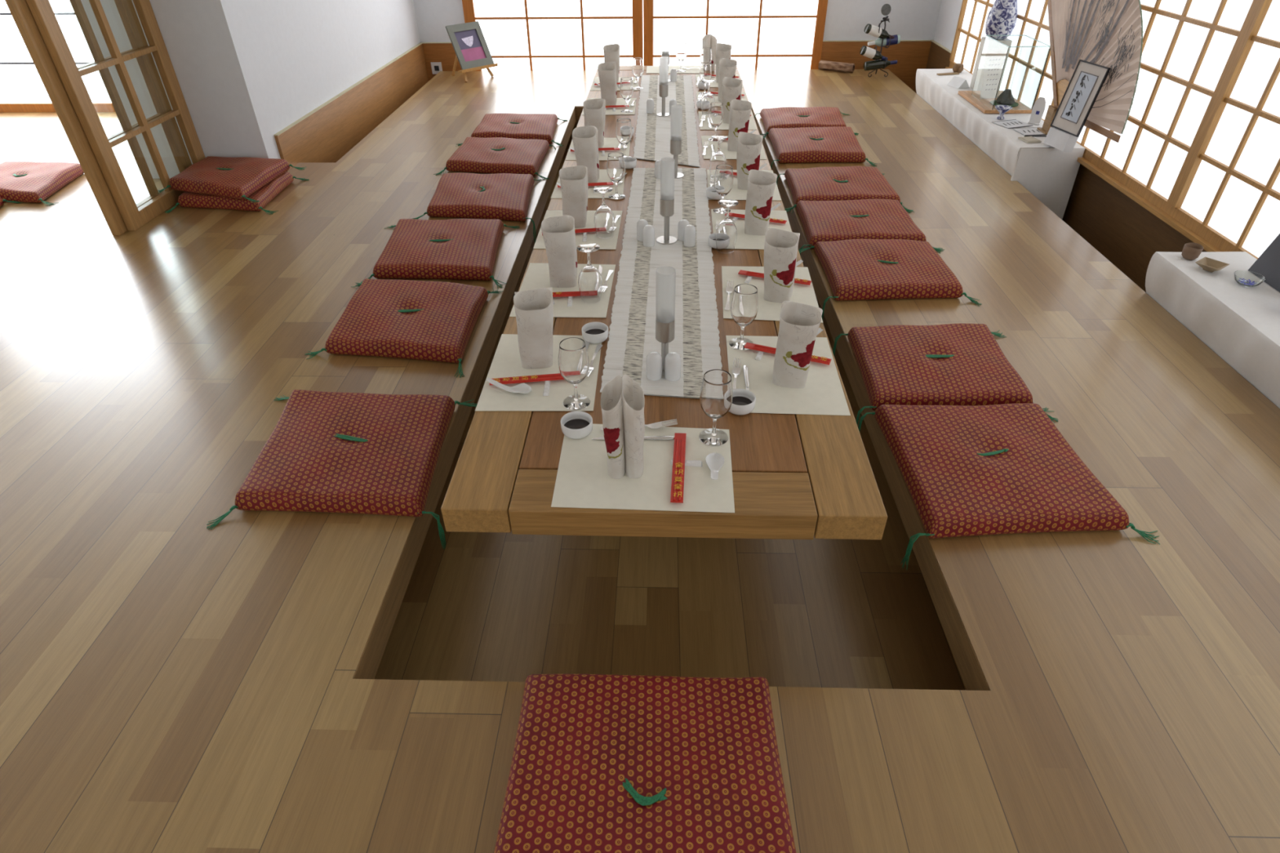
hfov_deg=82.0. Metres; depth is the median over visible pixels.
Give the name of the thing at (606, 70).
folded napkin
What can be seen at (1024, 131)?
sheet
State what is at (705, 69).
wine glass
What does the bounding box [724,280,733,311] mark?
fork
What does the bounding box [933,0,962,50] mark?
wall
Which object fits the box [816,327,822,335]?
soup spoon
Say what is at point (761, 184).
folded napkin
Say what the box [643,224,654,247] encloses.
salt shaker
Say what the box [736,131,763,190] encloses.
folded napkin
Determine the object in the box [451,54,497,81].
easel
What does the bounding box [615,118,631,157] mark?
wine glass
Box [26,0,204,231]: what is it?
lattice door
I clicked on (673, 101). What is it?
salt shaker
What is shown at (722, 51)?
folded napkin
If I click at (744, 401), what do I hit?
sauce dish
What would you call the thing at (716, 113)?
wine glass
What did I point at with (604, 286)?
fork
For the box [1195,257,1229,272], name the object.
square dish
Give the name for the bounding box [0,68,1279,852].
floor
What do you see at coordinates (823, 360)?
packet
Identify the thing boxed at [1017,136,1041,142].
tray
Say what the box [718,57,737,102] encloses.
folded napkin
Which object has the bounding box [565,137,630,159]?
placemat
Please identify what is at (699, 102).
sauce dish
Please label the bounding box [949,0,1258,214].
window
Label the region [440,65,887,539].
dining table
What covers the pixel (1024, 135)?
brush
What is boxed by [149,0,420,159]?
wall
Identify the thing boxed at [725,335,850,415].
placemat
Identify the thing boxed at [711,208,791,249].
placemat
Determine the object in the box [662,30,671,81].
candle holder
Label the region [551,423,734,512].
placemat
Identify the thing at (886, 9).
wine rack
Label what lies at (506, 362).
placemat
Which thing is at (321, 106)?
trim
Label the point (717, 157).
wine glass
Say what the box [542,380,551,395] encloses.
chopstick rest
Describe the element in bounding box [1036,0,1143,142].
fan
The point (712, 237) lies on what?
sauce dish
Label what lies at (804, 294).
placemat
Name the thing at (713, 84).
placemat
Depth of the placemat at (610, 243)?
2.93 m
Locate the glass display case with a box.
[971,35,1050,109]
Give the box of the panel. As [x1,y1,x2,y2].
[1248,233,1279,292]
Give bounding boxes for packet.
[489,373,564,385]
[542,227,595,235]
[552,291,580,297]
[557,182,613,187]
[570,147,619,151]
[605,105,629,107]
[670,432,686,502]
[705,91,744,96]
[724,212,786,223]
[737,270,811,284]
[743,342,831,364]
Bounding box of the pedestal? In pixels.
[969,36,985,88]
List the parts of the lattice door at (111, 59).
rail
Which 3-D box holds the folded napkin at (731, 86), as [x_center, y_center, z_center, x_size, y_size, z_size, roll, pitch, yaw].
[0.522,-1.862,4.193,0.108,0.238,0.101,9,38,13]
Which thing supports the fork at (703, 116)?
on the placemat at (752, 126)
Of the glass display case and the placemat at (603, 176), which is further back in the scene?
the glass display case
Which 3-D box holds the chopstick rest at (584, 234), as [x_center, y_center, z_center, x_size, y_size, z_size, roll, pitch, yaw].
[-0.218,-0.752,2.913,0.016,0.010,0.078,-1,37,-1]
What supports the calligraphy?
on the tablecloth at (1049, 173)
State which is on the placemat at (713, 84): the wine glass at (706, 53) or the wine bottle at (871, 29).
the wine glass at (706, 53)
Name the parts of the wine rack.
post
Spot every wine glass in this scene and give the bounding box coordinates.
[558,337,590,409]
[577,242,602,302]
[593,186,614,238]
[606,151,625,199]
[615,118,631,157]
[619,77,633,112]
[631,57,644,89]
[675,42,687,71]
[698,62,711,95]
[698,368,733,446]
[700,47,711,62]
[701,79,715,115]
[707,102,724,141]
[709,134,727,179]
[713,164,733,213]
[715,199,738,253]
[728,284,758,350]
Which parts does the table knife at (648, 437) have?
blade, handle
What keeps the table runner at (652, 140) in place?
on the dining table
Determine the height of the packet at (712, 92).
0.008 m
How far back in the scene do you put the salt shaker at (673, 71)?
5.07 m
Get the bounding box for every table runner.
[600,168,722,398]
[632,75,700,167]
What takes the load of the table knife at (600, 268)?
on the placemat at (537, 274)
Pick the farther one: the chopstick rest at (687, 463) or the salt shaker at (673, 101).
the salt shaker at (673, 101)
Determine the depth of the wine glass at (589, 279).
2.42 m
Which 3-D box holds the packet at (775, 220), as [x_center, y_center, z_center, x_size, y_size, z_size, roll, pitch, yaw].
[0.477,-0.863,3.038,0.256,0.008,0.029,14,39,18]
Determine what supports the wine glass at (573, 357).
on the placemat at (506, 362)
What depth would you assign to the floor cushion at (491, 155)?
4.70 m
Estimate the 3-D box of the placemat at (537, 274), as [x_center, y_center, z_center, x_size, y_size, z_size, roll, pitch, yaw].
[-0.258,-0.481,2.560,0.326,0.001,0.418,1,37,2]
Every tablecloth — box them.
[915,68,1084,219]
[1145,251,1279,408]
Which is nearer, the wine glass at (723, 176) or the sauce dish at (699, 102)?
the wine glass at (723, 176)
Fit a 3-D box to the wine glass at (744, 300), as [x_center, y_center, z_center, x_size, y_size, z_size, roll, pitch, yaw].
[0.308,-0.325,2.190,0.081,0.184,0.081,16,40,21]
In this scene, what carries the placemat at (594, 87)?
on the dining table
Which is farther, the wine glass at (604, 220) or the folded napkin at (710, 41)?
the folded napkin at (710, 41)
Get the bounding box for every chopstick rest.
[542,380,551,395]
[567,296,573,306]
[582,231,586,241]
[670,458,702,466]
[731,217,738,222]
[744,275,752,283]
[755,345,765,360]
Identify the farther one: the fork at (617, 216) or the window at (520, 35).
the window at (520, 35)
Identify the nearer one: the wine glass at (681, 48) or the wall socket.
the wine glass at (681, 48)
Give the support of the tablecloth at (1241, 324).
on the display table
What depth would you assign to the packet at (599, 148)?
3.81 m
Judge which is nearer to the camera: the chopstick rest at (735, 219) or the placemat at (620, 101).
the chopstick rest at (735, 219)
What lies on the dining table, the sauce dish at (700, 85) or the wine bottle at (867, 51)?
the sauce dish at (700, 85)
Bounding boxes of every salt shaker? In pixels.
[636,219,648,241]
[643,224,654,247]
[645,351,662,381]
[646,98,653,113]
[654,160,660,178]
[664,351,680,381]
[669,98,676,113]
[670,68,676,81]
[677,219,689,241]
[683,224,695,247]
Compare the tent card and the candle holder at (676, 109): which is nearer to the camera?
the candle holder at (676, 109)
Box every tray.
[937,71,959,75]
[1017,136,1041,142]
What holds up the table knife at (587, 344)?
on the placemat at (506, 362)
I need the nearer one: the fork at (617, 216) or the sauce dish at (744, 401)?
the sauce dish at (744, 401)
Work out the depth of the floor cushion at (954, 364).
2.65 m
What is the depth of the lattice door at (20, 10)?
3.53 m
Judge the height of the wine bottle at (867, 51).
0.133 m
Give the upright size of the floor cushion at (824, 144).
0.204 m
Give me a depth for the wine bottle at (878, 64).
6.64 m
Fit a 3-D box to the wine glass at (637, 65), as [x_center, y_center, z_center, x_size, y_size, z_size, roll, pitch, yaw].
[-0.013,-2.347,4.892,0.081,0.184,0.081,16,40,21]
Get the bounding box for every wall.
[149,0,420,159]
[413,0,941,42]
[565,120,578,149]
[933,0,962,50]
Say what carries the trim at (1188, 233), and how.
attached to the wall at (949, 10)
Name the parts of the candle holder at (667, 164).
stem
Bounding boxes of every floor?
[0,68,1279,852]
[374,149,966,690]
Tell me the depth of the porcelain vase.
5.17 m
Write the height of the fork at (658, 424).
0.014 m
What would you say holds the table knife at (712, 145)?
on the placemat at (723, 145)
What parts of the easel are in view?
leg, leg, leg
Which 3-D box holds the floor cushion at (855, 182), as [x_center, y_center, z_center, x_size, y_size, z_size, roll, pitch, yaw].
[1.151,-1.361,4.337,0.758,0.205,0.715,1,37,2]
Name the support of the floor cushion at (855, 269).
on the floor at (170, 682)
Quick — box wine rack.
[867,3,891,77]
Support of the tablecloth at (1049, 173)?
on the display table
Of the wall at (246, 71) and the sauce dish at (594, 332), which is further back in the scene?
the wall at (246, 71)
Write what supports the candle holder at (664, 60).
on the table runner at (652, 140)
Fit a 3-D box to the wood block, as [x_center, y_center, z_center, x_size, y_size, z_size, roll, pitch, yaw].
[1.851,-3.393,6.934,0.330,0.080,0.069,20,41,25]
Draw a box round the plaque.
[1027,97,1045,124]
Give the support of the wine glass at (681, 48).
on the placemat at (650, 69)
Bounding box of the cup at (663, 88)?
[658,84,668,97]
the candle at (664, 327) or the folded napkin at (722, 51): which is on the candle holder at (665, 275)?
the candle at (664, 327)
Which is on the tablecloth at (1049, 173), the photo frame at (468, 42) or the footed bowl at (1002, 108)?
the footed bowl at (1002, 108)
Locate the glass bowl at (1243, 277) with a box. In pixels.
[1234,270,1266,287]
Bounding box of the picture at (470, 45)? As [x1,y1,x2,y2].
[454,29,486,62]
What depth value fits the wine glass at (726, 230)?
2.74 m
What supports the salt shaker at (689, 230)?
on the table runner at (632, 333)
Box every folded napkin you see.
[513,287,553,368]
[541,215,577,287]
[559,165,587,227]
[572,125,599,182]
[582,97,605,147]
[597,61,617,105]
[600,374,644,479]
[603,43,619,82]
[702,34,717,71]
[715,43,731,82]
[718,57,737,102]
[722,76,742,123]
[727,99,751,151]
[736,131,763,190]
[744,169,777,235]
[764,226,799,302]
[772,301,822,388]
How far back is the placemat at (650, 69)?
5.42 m
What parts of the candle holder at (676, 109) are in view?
stem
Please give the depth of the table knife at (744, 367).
2.09 m
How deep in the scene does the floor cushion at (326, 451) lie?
2.27 m
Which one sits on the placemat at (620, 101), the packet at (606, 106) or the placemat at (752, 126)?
the packet at (606, 106)
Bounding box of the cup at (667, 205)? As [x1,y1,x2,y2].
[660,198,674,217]
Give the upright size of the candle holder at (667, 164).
0.312 m
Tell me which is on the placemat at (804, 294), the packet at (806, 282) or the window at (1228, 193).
the packet at (806, 282)
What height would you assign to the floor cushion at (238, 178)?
0.082 m
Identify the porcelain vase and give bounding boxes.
[985,0,1017,35]
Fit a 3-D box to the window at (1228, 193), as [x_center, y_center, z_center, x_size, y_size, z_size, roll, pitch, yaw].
[2.575,-0.650,1.052,0.100,2.465,4.600,1,37,2]
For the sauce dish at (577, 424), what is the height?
0.036 m
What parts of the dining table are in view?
rail, rail, panel, rail, rail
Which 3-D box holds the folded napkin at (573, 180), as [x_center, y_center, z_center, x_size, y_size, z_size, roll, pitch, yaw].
[-0.261,-0.928,2.957,0.109,0.239,0.102,1,37,2]
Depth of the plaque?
4.70 m
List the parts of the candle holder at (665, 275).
stem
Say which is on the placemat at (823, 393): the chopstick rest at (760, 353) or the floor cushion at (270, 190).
the chopstick rest at (760, 353)
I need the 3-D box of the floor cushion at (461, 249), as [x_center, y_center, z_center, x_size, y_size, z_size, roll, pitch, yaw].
[-0.989,-0.885,3.628,0.726,0.081,0.812,-2,37,-2]
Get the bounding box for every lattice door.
[4,0,128,235]
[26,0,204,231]
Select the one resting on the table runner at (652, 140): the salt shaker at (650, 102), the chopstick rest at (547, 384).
the salt shaker at (650, 102)
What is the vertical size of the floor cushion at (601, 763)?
0.081 m
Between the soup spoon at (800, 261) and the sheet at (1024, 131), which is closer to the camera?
the soup spoon at (800, 261)
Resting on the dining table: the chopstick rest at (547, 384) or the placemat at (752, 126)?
the placemat at (752, 126)
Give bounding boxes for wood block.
[817,60,854,72]
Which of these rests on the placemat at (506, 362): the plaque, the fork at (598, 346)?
the fork at (598, 346)
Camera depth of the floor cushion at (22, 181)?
4.44 m
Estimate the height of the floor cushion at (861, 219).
0.207 m
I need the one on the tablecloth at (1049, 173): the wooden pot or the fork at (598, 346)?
the wooden pot
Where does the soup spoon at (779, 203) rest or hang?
on the placemat at (744, 241)
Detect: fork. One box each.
[586,344,602,377]
[600,418,677,431]
[601,270,613,292]
[613,215,620,230]
[698,115,706,126]
[702,141,708,155]
[709,177,714,186]
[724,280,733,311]
[732,358,741,389]
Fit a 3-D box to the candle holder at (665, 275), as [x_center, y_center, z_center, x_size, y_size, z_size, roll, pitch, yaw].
[0.070,-0.287,2.033,0.083,0.312,0.083,1,37,2]
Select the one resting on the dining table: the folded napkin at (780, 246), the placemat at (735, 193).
the placemat at (735, 193)
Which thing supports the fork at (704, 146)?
on the placemat at (723, 145)
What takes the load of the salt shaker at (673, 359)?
on the table runner at (632, 333)
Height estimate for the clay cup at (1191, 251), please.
0.054 m
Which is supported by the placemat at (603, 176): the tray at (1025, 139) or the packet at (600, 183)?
the packet at (600, 183)
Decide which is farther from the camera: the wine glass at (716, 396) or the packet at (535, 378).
the packet at (535, 378)
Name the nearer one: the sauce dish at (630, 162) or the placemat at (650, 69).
the sauce dish at (630, 162)
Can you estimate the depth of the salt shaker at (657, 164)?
3.45 m
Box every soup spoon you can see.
[485,377,531,393]
[706,452,724,479]
[770,202,781,211]
[795,259,803,266]
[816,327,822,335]
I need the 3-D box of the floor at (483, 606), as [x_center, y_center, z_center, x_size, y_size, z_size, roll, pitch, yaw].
[-2.138,0.081,3.165,9.560,0.050,10.850,1,37,2]
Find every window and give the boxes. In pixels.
[0,0,55,112]
[462,0,827,71]
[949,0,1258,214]
[1168,0,1279,258]
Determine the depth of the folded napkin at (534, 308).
2.06 m
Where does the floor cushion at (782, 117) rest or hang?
on the floor at (170, 682)
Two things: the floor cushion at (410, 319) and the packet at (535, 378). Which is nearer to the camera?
the packet at (535, 378)
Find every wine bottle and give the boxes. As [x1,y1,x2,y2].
[859,45,888,60]
[863,59,897,71]
[864,23,894,39]
[867,34,900,46]
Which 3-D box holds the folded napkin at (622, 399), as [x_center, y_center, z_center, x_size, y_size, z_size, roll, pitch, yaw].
[-0.039,0.003,1.707,0.101,0.243,0.111,-1,37,-1]
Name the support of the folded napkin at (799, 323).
on the placemat at (823, 393)
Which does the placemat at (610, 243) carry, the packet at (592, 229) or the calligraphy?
the packet at (592, 229)
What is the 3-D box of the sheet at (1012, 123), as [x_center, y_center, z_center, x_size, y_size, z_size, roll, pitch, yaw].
[2.405,-1.957,4.754,0.190,0.002,0.158,-12,38,-14]
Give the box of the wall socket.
[431,62,442,74]
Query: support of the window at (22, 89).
in the wall
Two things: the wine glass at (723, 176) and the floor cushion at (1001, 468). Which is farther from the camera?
the wine glass at (723, 176)
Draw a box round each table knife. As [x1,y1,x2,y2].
[585,341,589,350]
[591,435,674,439]
[598,264,602,274]
[711,144,714,154]
[742,364,749,391]
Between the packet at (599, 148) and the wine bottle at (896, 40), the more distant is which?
the wine bottle at (896, 40)
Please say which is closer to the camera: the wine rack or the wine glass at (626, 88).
the wine glass at (626, 88)
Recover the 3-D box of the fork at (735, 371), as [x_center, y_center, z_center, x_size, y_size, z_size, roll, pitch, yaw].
[0.270,-0.136,2.078,0.025,0.014,0.198,5,37,8]
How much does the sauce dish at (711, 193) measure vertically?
0.036 m
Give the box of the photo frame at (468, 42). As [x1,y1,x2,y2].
[444,21,493,69]
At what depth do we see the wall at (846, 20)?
6.91 m
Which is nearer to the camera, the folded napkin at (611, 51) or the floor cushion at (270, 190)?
the floor cushion at (270, 190)
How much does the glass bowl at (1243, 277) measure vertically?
0.034 m
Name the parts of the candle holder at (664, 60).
stem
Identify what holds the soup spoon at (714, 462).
on the placemat at (583, 480)
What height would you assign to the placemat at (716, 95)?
0.001 m
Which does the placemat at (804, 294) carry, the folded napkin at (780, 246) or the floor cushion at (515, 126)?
the folded napkin at (780, 246)
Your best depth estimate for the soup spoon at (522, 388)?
2.04 m
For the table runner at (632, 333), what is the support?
on the dining table
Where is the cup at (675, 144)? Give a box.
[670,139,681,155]
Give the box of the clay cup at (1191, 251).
[1181,242,1203,259]
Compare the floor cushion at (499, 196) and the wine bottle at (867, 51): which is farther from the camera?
the wine bottle at (867, 51)
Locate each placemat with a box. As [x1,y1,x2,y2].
[475,333,601,411]
[509,262,615,317]
[533,209,622,249]
[551,168,625,198]
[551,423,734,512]
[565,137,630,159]
[582,97,636,115]
[590,76,637,90]
[646,66,700,73]
[695,74,742,87]
[696,91,746,102]
[697,111,756,129]
[701,135,766,159]
[706,169,781,199]
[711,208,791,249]
[721,266,822,322]
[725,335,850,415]
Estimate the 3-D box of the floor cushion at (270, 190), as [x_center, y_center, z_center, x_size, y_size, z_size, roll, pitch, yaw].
[-2.388,-1.402,4.336,0.712,0.081,0.622,1,37,2]
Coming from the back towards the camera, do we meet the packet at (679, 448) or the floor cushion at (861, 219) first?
the floor cushion at (861, 219)
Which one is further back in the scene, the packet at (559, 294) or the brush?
the brush
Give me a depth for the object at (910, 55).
7.08 m
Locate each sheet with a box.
[991,119,1033,128]
[1012,127,1047,135]
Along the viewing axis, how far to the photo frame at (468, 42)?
6.68 m
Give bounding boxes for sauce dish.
[560,410,592,439]
[582,321,608,343]
[623,156,636,168]
[696,100,701,109]
[697,81,710,89]
[706,186,721,199]
[708,232,716,248]
[728,388,755,415]
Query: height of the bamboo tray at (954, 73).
0.008 m
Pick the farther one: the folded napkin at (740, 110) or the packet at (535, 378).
the folded napkin at (740, 110)
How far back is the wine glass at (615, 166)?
3.19 m
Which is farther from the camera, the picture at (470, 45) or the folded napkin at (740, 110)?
the picture at (470, 45)
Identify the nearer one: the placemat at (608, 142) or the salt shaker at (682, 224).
the salt shaker at (682, 224)
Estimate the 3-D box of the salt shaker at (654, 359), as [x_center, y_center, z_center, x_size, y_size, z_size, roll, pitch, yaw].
[0.040,-0.173,2.076,0.045,0.078,0.045,1,37,2]
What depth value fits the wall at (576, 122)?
6.39 m
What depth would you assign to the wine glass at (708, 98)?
4.34 m
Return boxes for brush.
[1024,135,1046,137]
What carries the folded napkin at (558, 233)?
on the placemat at (537, 274)
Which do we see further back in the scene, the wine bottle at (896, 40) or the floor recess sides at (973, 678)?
the wine bottle at (896, 40)
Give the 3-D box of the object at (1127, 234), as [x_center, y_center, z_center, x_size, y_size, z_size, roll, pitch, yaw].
[2.627,-0.150,2.831,0.020,0.640,10.850,1,37,2]
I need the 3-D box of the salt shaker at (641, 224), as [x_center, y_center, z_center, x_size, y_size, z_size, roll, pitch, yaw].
[0.010,-0.767,2.869,0.045,0.078,0.045,1,37,2]
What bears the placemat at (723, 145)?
on the dining table
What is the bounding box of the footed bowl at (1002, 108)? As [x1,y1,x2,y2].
[995,104,1012,119]
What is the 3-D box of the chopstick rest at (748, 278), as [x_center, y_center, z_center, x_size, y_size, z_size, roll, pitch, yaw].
[0.387,-0.527,2.604,0.016,0.010,0.078,13,39,17]
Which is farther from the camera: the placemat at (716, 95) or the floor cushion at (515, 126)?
the floor cushion at (515, 126)
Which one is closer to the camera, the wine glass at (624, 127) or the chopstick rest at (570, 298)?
the chopstick rest at (570, 298)
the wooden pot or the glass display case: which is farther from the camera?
the wooden pot
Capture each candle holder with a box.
[655,266,675,377]
[656,56,670,116]
[656,157,677,244]
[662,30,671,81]
[670,104,684,178]
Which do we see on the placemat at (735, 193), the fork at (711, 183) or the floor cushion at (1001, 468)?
the fork at (711, 183)
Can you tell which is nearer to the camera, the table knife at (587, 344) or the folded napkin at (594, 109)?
the table knife at (587, 344)
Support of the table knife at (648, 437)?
on the placemat at (583, 480)
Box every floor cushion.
[0,160,84,206]
[0,197,21,207]
[160,155,306,203]
[164,171,309,214]
[206,389,477,549]
[304,278,503,377]
[360,218,519,288]
[412,173,542,243]
[433,137,555,180]
[461,113,568,146]
[493,674,795,852]
[754,106,857,139]
[760,126,876,168]
[776,165,911,213]
[784,199,943,254]
[798,239,982,319]
[832,323,1058,425]
[857,403,1159,569]
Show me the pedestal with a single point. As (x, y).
(983, 38)
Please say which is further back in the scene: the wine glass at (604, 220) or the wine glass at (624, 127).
the wine glass at (624, 127)
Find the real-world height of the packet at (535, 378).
0.008 m
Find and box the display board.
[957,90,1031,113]
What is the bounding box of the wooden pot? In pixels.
[952,62,964,72]
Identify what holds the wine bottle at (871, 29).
in the wine rack
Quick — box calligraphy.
[1043,59,1111,152]
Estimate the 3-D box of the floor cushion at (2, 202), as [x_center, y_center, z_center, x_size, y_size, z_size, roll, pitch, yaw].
[-3.894,-1.170,4.048,0.844,0.082,0.708,1,37,2]
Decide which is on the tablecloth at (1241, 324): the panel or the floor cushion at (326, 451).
the panel
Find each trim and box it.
[273,40,951,135]
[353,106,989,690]
[945,66,1222,252]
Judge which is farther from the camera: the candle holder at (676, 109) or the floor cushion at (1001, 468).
the candle holder at (676, 109)
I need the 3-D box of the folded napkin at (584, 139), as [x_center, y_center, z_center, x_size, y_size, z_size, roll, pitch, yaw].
[-0.249,-1.265,3.402,0.111,0.243,0.101,5,37,7]
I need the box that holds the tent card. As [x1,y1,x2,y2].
[946,75,969,88]
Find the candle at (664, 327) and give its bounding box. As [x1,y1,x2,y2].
[655,317,675,343]

